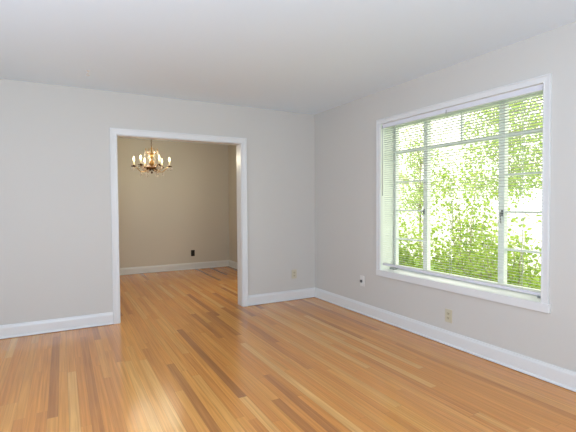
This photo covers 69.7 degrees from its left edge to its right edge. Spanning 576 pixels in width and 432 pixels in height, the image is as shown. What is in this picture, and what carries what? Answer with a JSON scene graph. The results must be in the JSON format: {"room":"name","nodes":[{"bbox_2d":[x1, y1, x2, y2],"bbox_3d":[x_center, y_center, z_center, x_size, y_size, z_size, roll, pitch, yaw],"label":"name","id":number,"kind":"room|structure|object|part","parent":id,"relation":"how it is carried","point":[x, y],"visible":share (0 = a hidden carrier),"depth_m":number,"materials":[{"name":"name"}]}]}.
{"room":"empty living room","nodes":[
{"label":"empty living room","id":0,"kind":"room"},
{"bbox_2d":[0,79,314,324],"bbox_3d":[-1.956,-0.079,4.367,5.200,2.440,0.147,-1,2,-29],"label":"wall","id":1,"kind":"structure","parent":0,"point":[56,235],"depth_m":4.24,"materials":[{"name":"grey paint"}]},
{"bbox_2d":[0,312,112,338],"bbox_3d":[-2.929,1.099,3.768,2.472,0.124,0.026,-1,2,-29],"label":"baseboard","id":2,"kind":"structure","parent":1,"relation":"attached to","point":[84,321],"depth_m":4.10,"materials":[{"name":"white paint"}]},
{"bbox_2d":[110,128,247,323],"bbox_3d":[-1.214,0.093,4.776,1.539,2.061,0.189,-1,2,-29],"label":"door frame","id":3,"kind":"structure","parent":1,"relation":"in","point":[241,143],"depth_m":4.73,"materials":[{"name":"white paint"}]},
{"bbox_2d":[248,287,314,305],"bbox_3d":[-0.058,1.035,5.333,0.985,0.124,0.026,-1,2,-29],"label":"baseboard","id":4,"kind":"structure","parent":1,"relation":"attached to","point":[257,299],"depth_m":5.31,"materials":[{"name":"white paint"}]},
{"bbox_2d":[292,269,296,278],"bbox_3d":[0.081,0.759,5.412,0.072,0.117,0.009,-1,2,-29],"label":"wall outlet","id":5,"kind":"object","parent":1,"relation":"attached to","point":[294,272],"visible":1,"depth_m":5.41,"materials":[{"name":"beige plastic"}]},
{"bbox_2d":[117,138,228,267],"bbox_3d":[-2.853,-0.167,7.495,3.724,2.440,0.100,-1,2,-29],"label":"wall","id":6,"kind":"structure","parent":0,"point":[162,219],"depth_m":7.81,"materials":[{"name":"beige paint"}]},
{"bbox_2d":[120,260,228,274],"bbox_3d":[-2.815,0.989,7.474,3.724,0.124,0.026,-1,2,-29],"label":"baseboard","id":7,"kind":"structure","parent":6,"relation":"attached to","point":[210,264],"depth_m":7.82,"materials":[{"name":"white paint"}]},
{"bbox_2d":[0,266,575,431],"bbox_3d":[-1.094,1.227,2.964,5.320,0.100,9.800,-1,2,-29],"label":"floor","id":8,"kind":"structure","parent":0,"point":[183,355],"depth_m":3.03,"materials":[{"name":"brown wood"}]},
{"bbox_2d":[0,0,575,144],"bbox_3d":[-1.044,-1.323,2.925,5.470,0.120,9.800,-1,2,-29],"label":"ceiling","id":9,"kind":"structure","parent":0,"point":[313,57],"depth_m":3.04,"materials":[{"name":"white paint"}]},
{"bbox_2d":[131,140,172,177],"bbox_3d":[-2.021,-0.964,6.127,0.577,0.774,0.572,-1,2,-29],"label":"chandelier","id":10,"kind":"object","parent":9,"relation":"hanging from","point":[151,163],"visible":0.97,"depth_m":6.09,"materials":[{"name":"gold metal"}]},
{"bbox_3d":[-2.019,-0.680,6.136,0.172,0.112,0.172,-1,2,-29],"label":"lamp shade","id":11,"kind":"part","parent":10,"relation":"part of","materials":[{"name":"brown metal"}]},
{"bbox_2d":[228,21,575,371],"bbox_3d":[1.235,-0.094,4.201,0.296,2.440,9.800,-1,2,-29],"label":"wall","id":12,"kind":"structure","parent":0,"point":[345,134],"depth_m":3.65,"materials":[{"name":"grey paint"}]},
{"bbox_2d":[229,260,236,268],"bbox_3d":[-0.467,0.987,7.030,0.026,0.124,3.052,-1,2,-29],"label":"baseboard","id":13,"kind":"structure","parent":12,"relation":"attached to","point":[232,264],"depth_m":8.15,"materials":[{"name":"white paint"}]},
{"bbox_2d":[360,275,364,285],"bbox_3d":[0.837,0.736,4.689,0.020,0.117,0.072,-1,2,-29],"label":"cable jack","id":14,"kind":"object","parent":12,"relation":"attached to","point":[362,283],"visible":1,"depth_m":4.68,"materials":[{"name":"white plastic"}]},
{"bbox_2d":[315,287,575,391],"bbox_3d":[1.842,1.096,2.854,0.026,0.124,6.199,-1,2,-29],"label":"baseboard","id":15,"kind":"structure","parent":12,"relation":"attached to","point":[559,376],"depth_m":3.47,"materials":[{"name":"white paint"}]},
{"bbox_2d":[445,308,451,322],"bbox_3d":[1.415,0.879,3.647,0.009,0.117,0.072,-1,2,-29],"label":"wall outlet","id":16,"kind":"object","parent":12,"relation":"attached to","point":[448,313],"visible":1,"depth_m":3.64,"materials":[{"name":"beige plastic"}]},
{"bbox_2d":[376,73,551,313],"bbox_3d":[1.529,-0.175,3.725,0.351,1.660,1.807,-1,2,-29],"label":"window","id":17,"kind":"structure","parent":12,"relation":"in","point":[510,297],"depth_m":3.53,"materials":[{"name":"white paint"}]},
{"bbox_2d":[382,84,542,295],"bbox_3d":[1.413,-0.199,3.666,0.048,1.504,1.678,-1,2,-29],"label":"window blind","id":18,"kind":"object","parent":17,"relation":"attached to","point":[538,88],"visible":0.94,"depth_m":3.45,"materials":[{"name":"white plastic"}]},
{"bbox_3d":[1.435,-0.188,3.637,0.029,1.439,0.006,-1,2,-29],"label":"ladder cord","id":19,"kind":"part","parent":18,"relation":"part of","materials":[{"name":"white fabric"}]},
{"bbox_3d":[1.422,0.537,3.691,0.028,0.032,1.667,-1,2,-29],"label":"rail","id":20,"kind":"part","parent":18,"relation":"part of","materials":[{"name":"white plastic"}]},
{"bbox_3d":[1.413,-0.930,3.648,0.036,0.042,1.673,-1,2,-29],"label":"head rail","id":21,"kind":"part","parent":18,"relation":"part of","materials":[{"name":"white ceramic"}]},
{"bbox_3d":[1.743,-0.174,3.074,0.029,1.439,0.006,-1,2,-29],"label":"ladder cord","id":22,"kind":"part","parent":18,"relation":"part of","materials":[{"name":"white fabric"}]},
{"bbox_3d":[1.626,0.595,3.805,0.135,0.038,1.730,-1,2,-29],"label":"sill","id":23,"kind":"part","parent":17,"relation":"part of","materials":[{"name":"white paint"}]},
{"bbox_3d":[1.477,0.624,3.718,0.221,0.064,1.807,-1,2,-29],"label":"sill","id":24,"kind":"part","parent":17,"relation":"part of","materials":[{"name":"white paint"}]},
{"label":"outside","id":25,"kind":"structure","parent":0,"visible":0},
{"bbox_2d":[399,212,541,274],"bbox_3d":[6.356,1.151,25.945,90.000,0.300,90.000,-1,2,-29],"label":"ground","id":26,"kind":"structure","parent":25,"point":[534,220],"depth_m":28.52,"materials":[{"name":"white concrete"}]},
{"bbox_2d":[399,172,408,234],"bbox_3d":[4.371,-1.728,25.586,6.024,5.500,6.426,0,2,16],"label":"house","id":27,"kind":"structure","parent":26,"relation":"on","point":[400,215],"depth_m":22.20,"materials":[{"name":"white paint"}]},
{"bbox_2d":[399,112,489,195],"bbox_3d":[4.544,-1.178,13.893,3.562,5.035,3.516,-1,2,-29],"label":"tree","id":28,"kind":"object","parent":26,"relation":"on","point":[467,112],"visible":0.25,"depth_m":13.79,"materials":[{"name":"green plant"}]},
{"bbox_3d":[4.942,-0.962,13.740,2.454,4.607,2.605,0,2,23],"label":"stem","id":29,"kind":"part","parent":28,"relation":"part of","materials":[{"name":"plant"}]},
{"bbox_2d":[411,258,540,287],"bbox_3d":[3.567,1.554,7.340,6.720,0.030,28.000,-1,2,-29],"label":"lawn","id":30,"kind":"structure","parent":26,"relation":"on","point":[411,258],"depth_m":11.20,"materials":[{"name":"green plant"}]},
{"bbox_2d":[399,212,443,270],"bbox_3d":[1.773,0.706,7.438,2.191,1.743,1.563,-2,2,-43],"label":"shrub","id":31,"kind":"object","parent":30,"relation":"on","point":[412,246],"visible":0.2,"depth_m":7.04,"materials":[{"name":"green plant"}]},
{"bbox_2d":[399,133,460,266],"bbox_3d":[3.263,-0.372,10.858,2.314,3.621,2.988,0,2,14],"label":"tree","id":32,"kind":"object","parent":30,"relation":"on","point":[418,191],"visible":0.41,"depth_m":10.45,"materials":[{"name":"green plant"}]},
{"bbox_2d":[414,165,540,284],"bbox_3d":[2.944,0.385,6.306,1.891,2.404,1.613,-2,2,-36],"label":"shrub","id":33,"kind":"object","parent":30,"relation":"on","point":[456,208],"visible":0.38,"depth_m":6.44,"materials":[{"name":"green plant"}]},
{"bbox_2d":[433,213,541,289],"bbox_3d":[2.830,0.788,5.066,1.943,1.709,1.401,-1,2,-12],"label":"shrub","id":34,"kind":"object","parent":30,"relation":"on","point":[526,239],"visible":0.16,"depth_m":4.99,"materials":[{"name":"green plant"}]},
{"bbox_2d":[458,96,542,216],"bbox_3d":[5.982,-1.055,10.031,3.406,4.999,4.571,0,2,11],"label":"tree","id":35,"kind":"object","parent":30,"relation":"on","point":[511,180],"visible":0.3,"depth_m":9.71,"materials":[{"name":"green plant"}]}
]}

